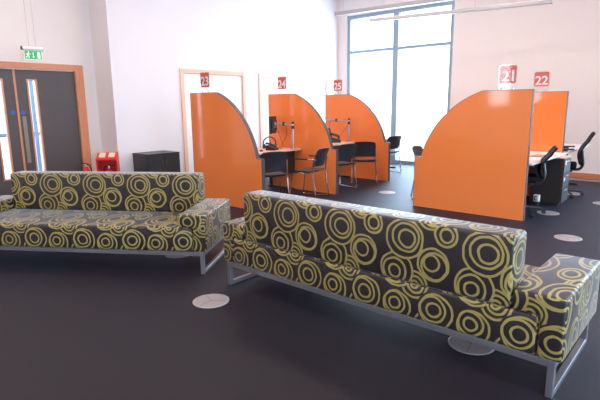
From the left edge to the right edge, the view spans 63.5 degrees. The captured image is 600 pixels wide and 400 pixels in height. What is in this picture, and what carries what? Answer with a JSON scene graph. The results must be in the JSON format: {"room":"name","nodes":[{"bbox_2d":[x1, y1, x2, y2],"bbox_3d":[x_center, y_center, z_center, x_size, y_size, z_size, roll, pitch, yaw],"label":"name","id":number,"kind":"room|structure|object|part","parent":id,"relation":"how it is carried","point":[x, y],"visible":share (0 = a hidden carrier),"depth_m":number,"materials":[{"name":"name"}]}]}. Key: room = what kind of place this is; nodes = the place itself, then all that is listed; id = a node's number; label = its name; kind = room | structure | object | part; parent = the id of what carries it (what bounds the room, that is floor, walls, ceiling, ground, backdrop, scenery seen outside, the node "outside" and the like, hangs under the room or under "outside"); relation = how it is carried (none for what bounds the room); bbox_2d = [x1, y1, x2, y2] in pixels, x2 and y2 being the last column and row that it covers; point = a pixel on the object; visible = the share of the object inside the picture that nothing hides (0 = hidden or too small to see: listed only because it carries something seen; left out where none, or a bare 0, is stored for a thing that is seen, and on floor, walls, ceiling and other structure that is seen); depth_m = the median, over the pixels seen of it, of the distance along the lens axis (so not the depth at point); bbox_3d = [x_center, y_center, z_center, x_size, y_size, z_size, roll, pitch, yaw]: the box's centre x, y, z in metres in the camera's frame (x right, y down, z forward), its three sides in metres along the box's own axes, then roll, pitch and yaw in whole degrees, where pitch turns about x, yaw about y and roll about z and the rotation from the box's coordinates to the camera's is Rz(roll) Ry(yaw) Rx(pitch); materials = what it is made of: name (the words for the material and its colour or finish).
{"room":"office waiting area","nodes":[
{"label":"office waiting area","id":0,"kind":"room"},
{"bbox_2d":[0,0,101,170],"bbox_3d":[-6.404,-1.851,5.881,0.200,4.500,7.940,9,15,41],"label":"wall","id":1,"kind":"structure","parent":0,"point":[62,28],"depth_m":8.20,"materials":[{"name":"white paint"}]},
{"bbox_2d":[0,61,91,195],"bbox_3d":[-4.630,-1.128,8.013,0.182,2.220,2.230,9,15,41],"label":"door","id":2,"kind":"structure","parent":1,"relation":"in","point":[59,88],"depth_m":8.24,"materials":[{"name":"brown wood"}]},
{"bbox_3d":[-4.787,-1.121,7.807,0.063,1.630,0.164,9,15,41],"label":"vision panel frame","id":3,"kind":"part","parent":2,"relation":"part of","materials":[{"name":"brown wood"}]},
{"bbox_3d":[-4.544,-1.003,8.073,0.004,0.770,0.060,9,15,41],"label":"push plate","id":4,"kind":"part","parent":2,"relation":"part of","materials":[{"name":"silver metal"}]},
{"bbox_3d":[-4.449,-1.199,8.183,0.063,1.630,0.164,9,15,41],"label":"vision panel frame","id":5,"kind":"part","parent":2,"relation":"part of","materials":[{"name":"brown wood"}]},
{"bbox_2d":[89,0,111,151],"bbox_3d":[-3.566,-2.445,8.744,0.594,4.500,0.200,9,15,41],"label":"wall","id":6,"kind":"structure","parent":0,"point":[94,5],"depth_m":8.64,"materials":[{"name":"white paint"}]},
{"bbox_2d":[100,0,337,171],"bbox_3d":[-1.193,-2.874,10.793,0.200,4.500,6.480,9,15,41],"label":"wall","id":7,"kind":"structure","parent":0,"point":[146,43],"depth_m":9.50,"materials":[{"name":"white paint"}]},
{"bbox_2d":[179,68,246,171],"bbox_3d":[-1.809,-1.597,10.264,0.170,2.212,1.700,9,15,41],"label":"door","id":8,"kind":"structure","parent":7,"relation":"in","point":[231,84],"depth_m":9.87,"materials":[{"name":"wood"}]},
{"bbox_2d":[258,73,328,146],"bbox_3d":[-0.137,-1.978,12.124,0.170,2.205,2.540,9,15,41],"label":"door","id":9,"kind":"structure","parent":7,"relation":"in","point":[314,89],"depth_m":11.82,"materials":[{"name":"paint"}]},
{"bbox_2d":[0,163,599,399],"bbox_3d":[0.433,0.669,4.661,12.850,0.120,14.820,9,15,41],"label":"floor","id":10,"kind":"structure","parent":0,"point":[74,325],"depth_m":3.20,"materials":[{"name":"grey carpet"}]},
{"bbox_2d":[81,163,91,170],"bbox_3d":[-3.721,-0.382,8.493,0.198,0.551,0.140,-3,11,-12],"label":"fire extinguisher","id":11,"kind":"object","parent":10,"relation":"on","point":[86,164],"visible":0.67,"depth_m":8.43,"materials":[{"name":"red metal"}]},
{"bbox_2d":[96,152,119,171],"bbox_3d":[-3.322,-0.459,8.423,0.344,0.720,0.241,-3,11,-10],"label":"stand","id":12,"kind":"object","parent":10,"relation":"on","point":[102,158],"visible":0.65,"depth_m":8.39,"materials":[{"name":"red plastic"}]},
{"bbox_2d":[96,152,118,160],"bbox_3d":[-3.325,-0.749,8.366,0.344,0.129,0.241,-3,11,-10],"label":"hood","id":13,"kind":"object","parent":12,"relation":"attached to","point":[102,156],"depth_m":8.32,"materials":[{"name":"red plastic"}]},
{"bbox_2d":[103,164,113,171],"bbox_3d":[-3.317,-0.389,8.453,0.198,0.471,0.140,-4,12,-17],"label":"fire extinguisher","id":14,"kind":"object","parent":12,"relation":"on","point":[108,166],"visible":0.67,"depth_m":8.40,"materials":[{"name":"red metal"}]},
{"bbox_2d":[0,171,230,273],"bbox_3d":[-2.076,0.174,4.873,2.610,0.822,0.820,1,11,8],"label":"sofa","id":15,"kind":"object","parent":10,"relation":"on","point":[145,213],"visible":0.94,"depth_m":4.83,"materials":[{"name":"fabric"}]},
{"bbox_3d":[-3.239,0.189,5.036,0.262,0.341,0.820,1,11,8],"label":"armrest","id":16,"kind":"part","parent":15,"relation":"part of","materials":[{"name":"fabric"}]},
{"bbox_3d":[-2.075,0.264,4.891,2.354,0.225,0.820,1,11,8],"label":"seat","id":17,"kind":"part","parent":15,"relation":"part of","materials":[{"name":"fabric"}]},
{"bbox_3d":[-2.074,0.394,4.917,2.550,0.037,0.796,1,11,8],"label":"frame rail","id":18,"kind":"part","parent":15,"relation":"part of","materials":[{"name":"silver metal"}]},
{"bbox_3d":[-2.037,-0.096,5.131,2.078,0.392,0.205,1,11,8],"label":"backrest","id":19,"kind":"part","parent":15,"relation":"part of","materials":[{"name":"fabric"}]},
{"bbox_3d":[-0.912,0.225,4.723,0.262,0.341,0.820,1,11,8],"label":"armrest","id":20,"kind":"part","parent":15,"relation":"part of","materials":[{"name":"fabric"}]},
{"bbox_2d":[132,150,180,171],"bbox_3d":[-2.638,-0.549,8.980,0.520,0.667,0.668,9,15,41],"label":"base cabinet","id":21,"kind":"object","parent":10,"relation":"on","point":[163,160],"visible":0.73,"depth_m":8.76,"materials":[{"name":"grey laminate"}]},
{"bbox_3d":[-2.564,-0.503,8.699,0.018,0.595,0.326,9,15,41],"label":"door","id":22,"kind":"part","parent":21,"relation":"part of","materials":[{"name":"grey laminate"}]},
{"bbox_3d":[-2.346,-0.553,8.942,0.018,0.595,0.326,9,15,41],"label":"door","id":23,"kind":"part","parent":21,"relation":"part of","materials":[{"name":"grey laminate"}]},
{"bbox_2d":[165,255,187,257],"bbox_3d":[-1.249,0.554,5.007,0.284,0.006,0.284,3,12,18],"label":"floor outlet cover","id":24,"kind":"object","parent":10,"relation":"on","point":[168,256],"visible":0.34,"depth_m":4.91,"materials":[{"name":"silver metal"}]},
{"bbox_2d":[193,294,228,307],"bbox_3d":[-0.696,0.787,3.795,0.284,0.006,0.284,3,12,18],"label":"floor outlet cover","id":25,"kind":"object","parent":10,"relation":"on","point":[208,300],"visible":1,"depth_m":3.78,"materials":[{"name":"silver metal"}]},
{"bbox_2d":[190,92,264,208],"bbox_3d":[-1.106,-0.753,7.276,1.570,1.694,0.062,9,15,41],"label":"screen","id":26,"kind":"object","parent":10,"relation":"on","point":[225,149],"visible":0.97,"depth_m":7.26,"materials":[{"name":"orange laminate"}]},
{"bbox_2d":[200,72,209,92],"bbox_3d":[-1.442,-1.791,7.365,0.235,0.317,0.016,9,15,41],"label":"number sign","id":27,"kind":"object","parent":26,"relation":"on","point":[204,77],"visible":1,"depth_m":7.36,"materials":[{"name":"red plastic"}]},
{"bbox_2d":[261,151,289,193],"bbox_3d":[-0.446,-0.357,7.468,0.491,0.827,0.572,-4,12,-18],"label":"chair","id":28,"kind":"object","parent":10,"relation":"on","point":[277,160],"visible":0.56,"depth_m":7.25,"materials":[{"name":"black fabric"}]},
{"bbox_3d":[-0.383,-0.582,7.224,0.426,0.294,0.161,-4,12,-18],"label":"backrest","id":29,"kind":"part","parent":28,"relation":"part of","materials":[{"name":"grey plastic"}]},
{"bbox_3d":[-0.463,-0.397,7.511,0.462,0.081,0.439,-4,12,-18],"label":"seat","id":30,"kind":"part","parent":28,"relation":"part of","materials":[{"name":"grey plastic"}]},
{"bbox_3d":[-0.255,-0.317,7.580,0.066,0.701,0.498,-4,12,-18],"label":"leg frame","id":31,"kind":"part","parent":28,"relation":"part of","materials":[{"name":"silver metal"}]},
{"bbox_2d":[258,147,300,188],"bbox_3d":[-0.825,-0.467,8.276,0.790,0.740,1.669,9,15,41],"label":"desk","id":32,"kind":"object","parent":10,"relation":"on","point":[290,152],"visible":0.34,"depth_m":8.58,"materials":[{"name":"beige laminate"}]},
{"bbox_2d":[262,136,276,148],"bbox_3d":[-0.526,-1.005,8.504,0.244,0.216,0.177,-3,11,-13],"label":"headset","id":33,"kind":"object","parent":32,"relation":"on","point":[275,144],"visible":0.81,"depth_m":8.52,"materials":[{"name":"black plastic"}]},
{"bbox_2d":[265,139,278,150],"bbox_3d":[-0.482,-0.944,8.291,0.190,0.183,0.150,4,12,21],"label":"desk phone","id":34,"kind":"object","parent":32,"relation":"on","point":[271,147],"visible":1,"depth_m":8.24,"materials":[{"name":"black plastic"}]},
{"bbox_3d":[-0.635,-0.570,8.084,0.024,0.411,1.609,9,15,41],"label":"modesty panel","id":35,"kind":"part","parent":32,"relation":"part of","materials":[{"name":"grey laminate"}]},
{"bbox_2d":[269,116,296,148],"bbox_3d":[-0.346,-1.187,8.541,0.558,0.560,0.342,9,15,41],"label":"monitor","id":36,"kind":"object","parent":32,"relation":"on","point":[273,123],"visible":1,"depth_m":8.50,"materials":[{"name":"plastic"}]},
{"bbox_3d":[-0.122,-1.122,8.451,0.036,0.438,0.036,9,15,41],"label":"post","id":37,"kind":"part","parent":36,"relation":"part of","materials":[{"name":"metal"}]},
{"bbox_2d":[268,93,337,193],"bbox_3d":[0.033,-1.024,8.587,1.570,1.694,0.062,9,15,41],"label":"screen","id":38,"kind":"object","parent":10,"relation":"on","point":[311,133],"visible":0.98,"depth_m":8.51,"materials":[{"name":"orange laminate"}]},
{"bbox_2d":[278,77,285,93],"bbox_3d":[-0.322,-2.064,8.693,0.235,0.317,0.016,9,15,41],"label":"number sign","id":39,"kind":"object","parent":38,"relation":"on","point":[281,80],"visible":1,"depth_m":8.68,"materials":[{"name":"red plastic"}]},
{"bbox_2d":[289,147,328,197],"bbox_3d":[0.183,-0.448,7.892,0.572,0.827,0.554,6,13,29],"label":"armchair","id":40,"kind":"object","parent":10,"relation":"on","point":[319,159],"visible":0.97,"depth_m":7.75,"materials":[{"name":"black fabric"}]},
{"bbox_3d":[0.046,-0.352,7.741,0.498,0.701,0.066,6,13,29],"label":"leg frame","id":41,"kind":"part","parent":40,"relation":"part of","materials":[{"name":"silver metal"}]},
{"bbox_3d":[0.137,-0.483,7.912,0.439,0.081,0.462,6,13,29],"label":"seat","id":42,"kind":"part","parent":40,"relation":"part of","materials":[{"name":"black fabric"}]},
{"bbox_3d":[0.257,-0.425,8.103,0.498,0.701,0.066,6,13,29],"label":"leg frame","id":43,"kind":"part","parent":40,"relation":"part of","materials":[{"name":"silver metal"}]},
{"bbox_3d":[0.359,-0.691,7.740,0.161,0.294,0.426,6,13,29],"label":"backrest","id":44,"kind":"part","parent":40,"relation":"part of","materials":[{"name":"black fabric"}]},
{"bbox_2d":[333,141,354,177],"bbox_3d":[0.330,-0.738,9.590,0.750,0.740,1.695,9,15,41],"label":"desk","id":45,"kind":"object","parent":10,"relation":"on","point":[335,145],"visible":0.18,"depth_m":9.75,"materials":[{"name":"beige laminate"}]},
{"bbox_2d":[329,128,340,142],"bbox_3d":[0.677,-1.311,9.809,0.285,0.293,0.225,0,11,1],"label":"desk phone","id":46,"kind":"object","parent":45,"relation":"on","point":[334,140],"visible":0.6,"depth_m":9.72,"materials":[{"name":"black plastic"}]},
{"bbox_2d":[325,118,351,141],"bbox_3d":[0.784,-1.451,10.017,0.645,0.485,0.090,9,15,41],"label":"monitor stand","id":47,"kind":"object","parent":45,"relation":"on","point":[335,120],"visible":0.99,"depth_m":9.85,"materials":[{"name":"metal"}]},
{"bbox_3d":[0.992,-1.412,9.838,0.036,0.448,0.036,9,15,41],"label":"post","id":48,"kind":"part","parent":47,"relation":"part of","materials":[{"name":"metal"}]},
{"bbox_3d":[0.505,-0.843,9.411,0.024,0.411,1.635,9,15,41],"label":"modesty panel","id":49,"kind":"part","parent":45,"relation":"part of","materials":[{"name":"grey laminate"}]},
{"bbox_2d":[338,143,357,187],"bbox_3d":[0.718,-0.617,8.725,0.491,0.827,0.572,-9,14,-35],"label":"chair","id":50,"kind":"object","parent":10,"relation":"on","point":[345,151],"visible":0.66,"depth_m":8.54,"materials":[{"name":"grey plastic"}]},
{"bbox_3d":[0.687,-0.656,8.761,0.462,0.081,0.439,-9,14,-35],"label":"seat","id":51,"kind":"part","parent":50,"relation":"part of","materials":[{"name":"black fabric"}]},
{"bbox_3d":[0.836,-0.848,8.509,0.426,0.294,0.161,-9,14,-35],"label":"backrest","id":52,"kind":"part","parent":50,"relation":"part of","materials":[{"name":"grey plastic"}]},
{"bbox_2d":[326,94,390,180],"bbox_3d":[1.159,-1.303,9.943,1.570,1.694,0.062,9,15,41],"label":"screen","id":53,"kind":"object","parent":10,"relation":"on","point":[365,125],"visible":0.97,"depth_m":9.85,"materials":[{"name":"orange laminate"}]},
{"bbox_2d":[334,80,341,94],"bbox_3d":[0.785,-2.346,10.065,0.235,0.317,0.016,9,15,41],"label":"number sign","id":54,"kind":"object","parent":53,"relation":"on","point":[337,83],"visible":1,"depth_m":10.05,"materials":[{"name":"red plastic"}]},
{"bbox_2d":[351,141,376,184],"bbox_3d":[1.227,-0.722,9.229,0.491,0.827,0.572,1,11,8],"label":"chair","id":55,"kind":"object","parent":10,"relation":"on","point":[364,148],"visible":0.88,"depth_m":9.01,"materials":[{"name":"grey plastic"}]},
{"bbox_3d":[1.022,-0.670,9.306,0.066,0.701,0.498,1,11,8],"label":"leg frame","id":56,"kind":"part","parent":55,"relation":"part of","materials":[{"name":"silver metal"}]},
{"bbox_3d":[1.234,-0.763,9.275,0.462,0.081,0.439,1,11,8],"label":"seat","id":57,"kind":"part","parent":55,"relation":"part of","materials":[{"name":"black fabric"}]},
{"bbox_3d":[1.196,-0.944,8.978,0.426,0.294,0.161,1,11,8],"label":"backrest","id":58,"kind":"part","parent":55,"relation":"part of","materials":[{"name":"black fabric"}]},
{"bbox_3d":[1.443,-0.664,9.248,0.066,0.701,0.498,1,11,8],"label":"leg frame","id":59,"kind":"part","parent":55,"relation":"part of","materials":[{"name":"silver metal"}]},
{"bbox_2d":[379,191,394,193],"bbox_3d":[1.494,-0.132,8.345,0.284,0.006,0.284,3,12,18],"label":"box","id":60,"kind":"object","parent":10,"relation":"on","point":[381,192],"visible":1,"depth_m":8.32,"materials":[{"name":"silver metal"}]},
{"bbox_2d":[386,136,400,172],"bbox_3d":[1.916,-1.012,10.666,0.491,0.827,0.572,-8,13,-33],"label":"chair","id":61,"kind":"object","parent":10,"relation":"on","point":[395,140],"visible":0.47,"depth_m":10.48,"materials":[{"name":"black fabric"}]},
{"bbox_3d":[2.029,-1.242,10.447,0.426,0.294,0.161,-8,13,-33],"label":"backrest","id":62,"kind":"part","parent":61,"relation":"part of","materials":[{"name":"grey plastic"}]},
{"bbox_3d":[2.072,-0.981,10.825,0.066,0.701,0.498,-8,13,-33],"label":"leg frame","id":63,"kind":"part","parent":61,"relation":"part of","materials":[{"name":"silver metal"}]},
{"bbox_2d":[385,136,402,167],"bbox_3d":[1.531,-1.017,10.941,0.730,0.740,1.786,9,15,41],"label":"desk","id":64,"kind":"object","parent":10,"relation":"on","point":[386,137],"visible":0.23,"depth_m":11.37,"materials":[{"name":"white laminate"}]},
{"bbox_2d":[223,190,599,398],"bbox_3d":[0.599,0.408,3.535,2.610,0.822,0.820,9,15,41],"label":"sofa","id":65,"kind":"object","parent":10,"relation":"on","point":[468,281],"visible":1,"depth_m":2.89,"materials":[{"name":"fabric"}]},
{"bbox_3d":[-0.282,0.300,4.305,0.262,0.341,0.820,9,15,41],"label":"armrest","id":66,"kind":"part","parent":65,"relation":"part of","materials":[{"name":"fabric"}]},
{"bbox_3d":[0.393,0.244,3.268,2.078,0.392,0.205,9,15,41],"label":"backrest","id":67,"kind":"part","parent":65,"relation":"part of","materials":[{"name":"fabric"}]},
{"bbox_3d":[0.600,0.498,3.553,2.354,0.225,0.820,9,15,41],"label":"seat","id":68,"kind":"part","parent":65,"relation":"part of","materials":[{"name":"fabric"}]},
{"bbox_3d":[0.601,0.628,3.579,2.550,0.037,0.796,9,15,41],"label":"frame rail","id":69,"kind":"part","parent":65,"relation":"part of","materials":[{"name":"silver metal"}]},
{"bbox_3d":[1.480,0.581,2.778,0.262,0.341,0.820,9,15,41],"label":"armrest","id":70,"kind":"part","parent":65,"relation":"part of","materials":[{"name":"fabric"}]},
{"bbox_2d":[410,146,422,198],"bbox_3d":[2.075,-0.443,7.765,0.572,0.827,0.491,7,14,35],"label":"chair","id":71,"kind":"object","parent":10,"relation":"on","point":[417,150],"visible":0.18,"depth_m":7.83,"materials":[{"name":"grey plastic"}]},
{"bbox_3d":[1.905,-0.726,7.832,0.161,0.294,0.426,7,14,35],"label":"backrest","id":72,"kind":"part","parent":71,"relation":"part of","materials":[{"name":"grey plastic"}]},
{"bbox_2d":[448,336,493,354],"bbox_3d":[1.084,0.910,3.072,0.284,0.006,0.284,3,12,18],"label":"floor outlet cover","id":73,"kind":"object","parent":10,"relation":"on","point":[463,346],"visible":0.65,"depth_m":3.02,"materials":[{"name":"silver metal"}]},
{"bbox_2d":[413,89,534,220],"bbox_3d":[2.289,-0.640,6.610,1.570,1.655,0.062,9,15,41],"label":"screen","id":74,"kind":"object","parent":10,"relation":"on","point":[475,159],"visible":1,"depth_m":6.47,"materials":[{"name":"orange laminate"}]},
{"bbox_2d":[499,65,516,89],"bbox_3d":[2.625,-1.552,6.121,0.235,0.317,0.016,9,15,41],"label":"number sign","id":75,"kind":"object","parent":74,"relation":"on","point":[508,74],"visible":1,"depth_m":6.11,"materials":[{"name":"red plastic"}]},
{"bbox_2d":[533,194,539,205],"bbox_3d":[3.465,0.006,7.110,0.061,0.170,0.080,-8,13,-33],"label":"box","id":76,"kind":"object","parent":10,"relation":"on","point":[536,198],"visible":0.99,"depth_m":7.10,"materials":[{"name":"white plastic"}]},
{"bbox_2d":[525,145,557,217],"bbox_3d":[3.079,-0.274,6.594,0.680,0.927,0.660,4,12,24],"label":"office chair","id":77,"kind":"object","parent":10,"relation":"on","point":[532,177],"visible":0.52,"depth_m":6.40,"materials":[{"name":"black plastic"}]},
{"bbox_3d":[2.994,-0.311,6.625,0.440,0.080,0.480,4,12,24],"label":"seat","id":78,"kind":"part","parent":77,"relation":"part of","materials":[{"name":"black fabric"}]},
{"bbox_3d":[3.200,0.099,6.649,0.263,0.062,0.044,2,11,12],"label":"leg","id":79,"kind":"part","parent":77,"relation":"part of","materials":[{"name":"black plastic"}]},
{"bbox_3d":[3.285,-0.511,6.450,0.221,0.412,0.465,4,12,24],"label":"backrest","id":80,"kind":"part","parent":77,"relation":"part of","materials":[{"name":"black plastic"}]},
{"bbox_2d":[526,151,566,197],"bbox_3d":[3.169,-0.278,7.091,0.870,0.740,1.675,9,15,41],"label":"desk","id":81,"kind":"object","parent":10,"relation":"on","point":[559,154],"visible":0.14,"depth_m":7.03,"materials":[{"name":"white laminate"}]},
{"bbox_2d":[529,157,540,160],"bbox_3d":[3.131,-0.550,6.527,0.210,0.013,0.296,7,14,35],"label":"pile","id":82,"kind":"object","parent":81,"relation":"on","point":[530,158],"visible":0.5,"depth_m":6.43,"materials":[{"name":"white paper"}]},
{"bbox_2d":[530,154,543,156],"bbox_3d":[3.439,-0.629,6.914,0.296,0.013,0.210,-11,15,-42],"label":"pile","id":83,"kind":"object","parent":81,"relation":"on","point":[536,155],"visible":0.52,"depth_m":6.90,"materials":[{"name":"beige paper"}]},
{"bbox_2d":[527,91,568,194],"bbox_3d":[3.436,-0.910,7.921,1.570,1.655,0.062,9,15,41],"label":"screen","id":84,"kind":"object","parent":10,"relation":"on","point":[550,108],"visible":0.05,"depth_m":7.46,"materials":[{"name":"orange laminate"}]},
{"bbox_2d":[534,72,549,91],"bbox_3d":[3.723,-1.830,7.475,0.235,0.317,0.016,8,14,37],"label":"number sign","id":85,"kind":"object","parent":84,"relation":"on","point":[541,78],"visible":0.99,"depth_m":7.46,"materials":[{"name":"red plastic"}]},
{"bbox_3d":[3.436,-0.910,7.921,1.570,1.655,0.062,9,15,41],"label":"edge trim","id":86,"kind":"part","parent":84,"relation":"part of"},
{"bbox_2d":[537,211,559,214],"bbox_3d":[3.413,0.176,6.673,0.284,0.006,0.284,3,12,18],"label":"box","id":87,"kind":"object","parent":10,"relation":"on","point":[539,212],"visible":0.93,"depth_m":6.62,"materials":[{"name":"silver metal"}]},
{"bbox_2d":[529,155,571,204],"bbox_3d":[3.776,-0.313,7.322,0.452,0.708,0.374,9,15,41],"label":"drawer pedestal","id":88,"kind":"object","parent":10,"relation":"on","point":[554,189],"visible":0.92,"depth_m":7.15,"materials":[{"name":"metal"}]},
{"bbox_3d":[3.935,-0.088,7.226,0.017,0.210,0.356,9,15,41],"label":"drawer","id":89,"kind":"part","parent":88,"relation":"part of","materials":[{"name":"metal"}]},
{"bbox_3d":[3.933,-0.301,7.184,0.017,0.210,0.356,9,15,41],"label":"drawer","id":90,"kind":"part","parent":88,"relation":"part of","materials":[{"name":"metal"}]},
{"bbox_3d":[3.930,-0.511,7.143,0.017,0.204,0.356,9,15,41],"label":"drawer","id":91,"kind":"part","parent":88,"relation":"part of","materials":[{"name":"metal"}]},
{"bbox_2d":[554,234,582,240],"bbox_3d":[3.006,0.423,5.439,0.284,0.006,0.284,3,12,18],"label":"box","id":92,"kind":"object","parent":10,"relation":"on","point":[564,237],"visible":1,"depth_m":5.43,"materials":[{"name":"silver metal"}]},
{"bbox_2d":[563,144,590,184],"bbox_3d":[4.344,-0.550,8.412,0.850,0.740,1.726,9,15,41],"label":"desk","id":93,"kind":"object","parent":10,"relation":"on","point":[577,146],"visible":0.19,"depth_m":8.39,"materials":[{"name":"white laminate"}]},
{"bbox_2d":[564,132,595,197],"bbox_3d":[4.327,-0.583,7.838,0.681,1.026,0.660,6,13,29],"label":"office chair","id":94,"kind":"object","parent":10,"relation":"on","point":[580,155],"visible":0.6,"depth_m":7.64,"materials":[{"name":"black fabric"}]},
{"bbox_3d":[4.247,-0.573,7.887,0.440,0.080,0.480,6,13,29],"label":"seat","id":95,"kind":"part","parent":94,"relation":"part of","materials":[{"name":"black fabric"}]},
{"bbox_3d":[4.524,-0.816,7.675,0.222,0.510,0.465,6,13,29],"label":"backrest","id":96,"kind":"part","parent":94,"relation":"part of","materials":[{"name":"black plastic"}]},
{"bbox_2d":[569,178,599,181],"bbox_3d":[5.910,-0.324,9.069,1.800,0.009,0.200,9,15,41],"label":"floor vent","id":97,"kind":"object","parent":10,"relation":"in","point":[569,178],"visible":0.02,"depth_m":9.36,"materials":[{"name":"grey metal"}]},
{"bbox_2d":[338,0,599,173],"bbox_3d":[5.500,-2.666,9.362,12.156,4.500,0.200,9,15,41],"label":"wall","id":98,"kind":"structure","parent":0,"point":[561,38],"depth_m":9.81,"materials":[{"name":"white paint"}]},
{"bbox_2d":[347,0,454,164],"bbox_3d":[2.401,-2.784,12.104,2.940,3.740,0.110,9,15,41],"label":"window","id":99,"kind":"structure","parent":98,"relation":"in","point":[396,48],"depth_m":12.00,"materials":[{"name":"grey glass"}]},
{"bbox_2d":[569,172,599,179],"bbox_3d":[5.086,-0.556,10.021,4.290,0.115,0.018,9,15,41],"label":"baseboard","id":100,"kind":"structure","parent":98,"relation":"attached to","point":[572,174],"depth_m":9.55,"materials":[{"name":"brown wood"}]},
{"bbox_3d":[0.384,-3.864,3.769,12.850,0.120,14.820,9,15,41],"label":"ceiling","id":101,"kind":"structure","parent":0,"visible":0},
{"bbox_2d":[20,0,43,59],"bbox_3d":[-4.222,-3.323,7.437,0.066,2.260,0.321,9,15,41],"label":"exit sign","id":102,"kind":"object","parent":101,"relation":"hanging from","point":[30,52],"visible":1,"depth_m":7.62,"materials":[{"name":"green plastic"}]},
{"bbox_2d":[334,0,452,15],"bbox_3d":[1.710,-3.975,8.156,2.608,1.384,0.093,7,14,36],"label":"linear pendant","id":103,"kind":"object","parent":101,"relation":"hanging from","point":[416,2],"visible":1,"depth_m":8.39,"materials":[{"name":"grey metal"}]},
{"bbox_2d":[369,0,552,21],"bbox_3d":[2.811,-4.120,8.830,3.285,1.384,0.093,6,13,30],"label":"linear pendant","id":104,"kind":"object","parent":101,"relation":"hanging from","point":[540,2],"visible":1,"depth_m":8.82,"materials":[{"name":"grey metal"}]},
{"label":"outside","id":105,"kind":"structure","parent":0,"visible":0},
{"bbox_2d":[0,114,444,178],"bbox_3d":[3.324,0.973,4.015,120.000,0.270,130.000,9,15,41],"label":"ground","id":106,"kind":"structure","parent":105,"point":[415,129],"depth_m":28.92,"materials":[{"name":"white"}]},
{"bbox_2d":[0,81,42,170],"bbox_3d":[-5.441,-1.442,8.745,0.080,2.830,3.100,9,15,41],"label":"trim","id":107,"kind":"structure","parent":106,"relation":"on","point":[30,83],"depth_m":9.18,"materials":[{"name":"blue metal"}]}
]}

